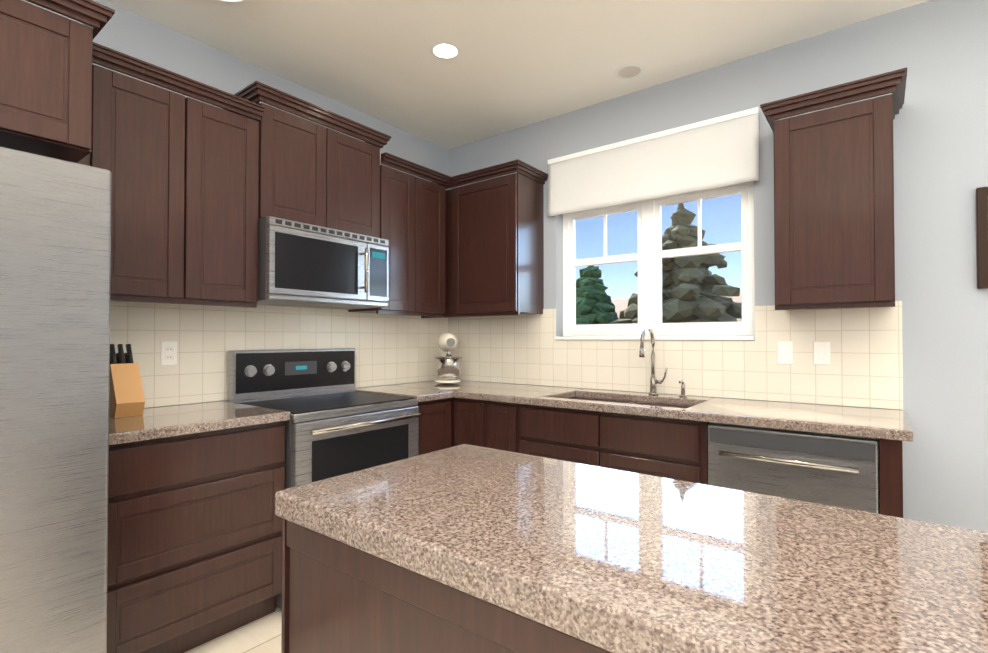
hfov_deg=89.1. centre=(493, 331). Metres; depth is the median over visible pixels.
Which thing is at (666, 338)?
window sill
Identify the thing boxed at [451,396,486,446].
base cabinet
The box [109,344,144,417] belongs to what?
knife block
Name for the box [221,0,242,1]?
recessed light
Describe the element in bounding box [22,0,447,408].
wall
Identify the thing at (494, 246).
upper cabinet
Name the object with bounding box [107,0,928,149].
ceiling
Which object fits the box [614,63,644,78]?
recessed light
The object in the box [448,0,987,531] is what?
wall
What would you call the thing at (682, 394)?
soap dispenser
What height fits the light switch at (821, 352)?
0.116 m
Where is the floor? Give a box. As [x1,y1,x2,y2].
[185,606,281,652]
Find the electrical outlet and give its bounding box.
[161,341,176,365]
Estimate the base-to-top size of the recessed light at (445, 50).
0.004 m
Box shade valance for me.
[547,107,758,216]
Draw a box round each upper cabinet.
[0,0,114,162]
[77,42,264,307]
[222,81,390,237]
[348,152,450,316]
[421,159,547,317]
[760,67,906,309]
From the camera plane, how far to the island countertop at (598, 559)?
0.77 m
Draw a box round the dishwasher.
[707,424,902,517]
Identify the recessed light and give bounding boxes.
[221,0,242,1]
[429,41,460,59]
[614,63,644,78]
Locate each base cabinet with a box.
[107,401,289,652]
[415,396,450,454]
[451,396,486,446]
[487,400,530,454]
[531,408,610,467]
[611,412,706,484]
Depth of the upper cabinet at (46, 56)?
1.63 m
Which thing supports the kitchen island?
on the floor
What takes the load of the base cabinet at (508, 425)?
on the floor
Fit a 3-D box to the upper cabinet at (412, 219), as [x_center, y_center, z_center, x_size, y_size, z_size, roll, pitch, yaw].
[-0.628,-0.595,3.391,0.375,0.980,0.584,-1,-1,38]
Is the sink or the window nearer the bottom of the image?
the sink
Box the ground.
[612,291,741,321]
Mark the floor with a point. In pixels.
(262, 635)
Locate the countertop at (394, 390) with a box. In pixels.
[355,384,454,399]
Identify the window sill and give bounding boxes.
[555,336,754,339]
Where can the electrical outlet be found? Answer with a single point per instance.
(168, 352)
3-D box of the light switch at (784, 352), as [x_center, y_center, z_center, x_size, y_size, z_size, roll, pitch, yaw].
[1.494,0.109,2.579,0.070,0.116,0.009,-1,-1,38]
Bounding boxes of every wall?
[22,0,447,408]
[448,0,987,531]
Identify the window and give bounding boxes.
[563,181,754,336]
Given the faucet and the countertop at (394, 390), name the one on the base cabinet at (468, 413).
the countertop at (394, 390)
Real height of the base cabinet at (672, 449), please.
0.888 m
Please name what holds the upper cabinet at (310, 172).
attached to the wall at (131, 33)
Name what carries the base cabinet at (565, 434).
on the floor
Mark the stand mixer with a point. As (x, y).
(448, 365)
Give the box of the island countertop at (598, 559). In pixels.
[275,444,987,652]
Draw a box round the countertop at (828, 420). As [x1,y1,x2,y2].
[399,380,913,443]
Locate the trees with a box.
[576,203,741,336]
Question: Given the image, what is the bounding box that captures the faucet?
[639,326,667,394]
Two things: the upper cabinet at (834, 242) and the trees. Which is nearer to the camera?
the upper cabinet at (834, 242)
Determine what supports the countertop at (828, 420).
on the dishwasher
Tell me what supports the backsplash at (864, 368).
attached to the wall at (938, 48)
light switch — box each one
[777,341,792,363]
[813,341,829,364]
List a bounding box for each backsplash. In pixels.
[110,301,447,407]
[448,301,902,409]
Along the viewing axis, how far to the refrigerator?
1.45 m
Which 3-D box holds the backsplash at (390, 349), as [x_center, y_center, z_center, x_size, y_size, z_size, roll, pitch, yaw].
[-1.115,0.104,3.050,0.009,0.528,2.438,-1,-1,38]
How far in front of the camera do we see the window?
3.10 m
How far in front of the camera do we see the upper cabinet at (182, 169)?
2.18 m
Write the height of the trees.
8.674 m
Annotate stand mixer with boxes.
[434,332,461,383]
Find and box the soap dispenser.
[679,380,686,396]
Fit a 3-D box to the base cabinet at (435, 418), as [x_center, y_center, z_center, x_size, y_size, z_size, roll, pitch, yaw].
[-0.576,0.858,3.192,0.673,0.888,0.361,-1,-1,38]
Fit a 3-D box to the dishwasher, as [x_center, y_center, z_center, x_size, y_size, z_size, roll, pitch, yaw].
[1.366,0.846,2.291,0.765,0.888,0.620,-1,-1,38]
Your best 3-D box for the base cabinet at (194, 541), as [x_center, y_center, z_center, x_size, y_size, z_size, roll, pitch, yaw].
[-1.386,0.823,2.160,0.648,0.930,0.712,-1,-1,38]
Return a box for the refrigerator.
[0,147,111,652]
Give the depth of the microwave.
2.65 m
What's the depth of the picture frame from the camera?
2.12 m
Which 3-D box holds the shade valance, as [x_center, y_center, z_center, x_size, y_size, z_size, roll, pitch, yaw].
[0.887,-0.985,3.047,1.295,0.390,0.042,-1,-1,38]
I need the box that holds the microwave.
[257,216,388,309]
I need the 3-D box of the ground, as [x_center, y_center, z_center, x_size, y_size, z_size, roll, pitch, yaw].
[52.671,-4.710,64.863,170.000,21.894,159.000,-1,-1,38]
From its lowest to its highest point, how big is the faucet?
0.396 m
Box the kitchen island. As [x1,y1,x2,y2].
[281,524,594,652]
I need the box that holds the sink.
[571,396,686,407]
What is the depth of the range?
2.64 m
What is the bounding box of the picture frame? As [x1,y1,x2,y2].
[976,186,987,288]
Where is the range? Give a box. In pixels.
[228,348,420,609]

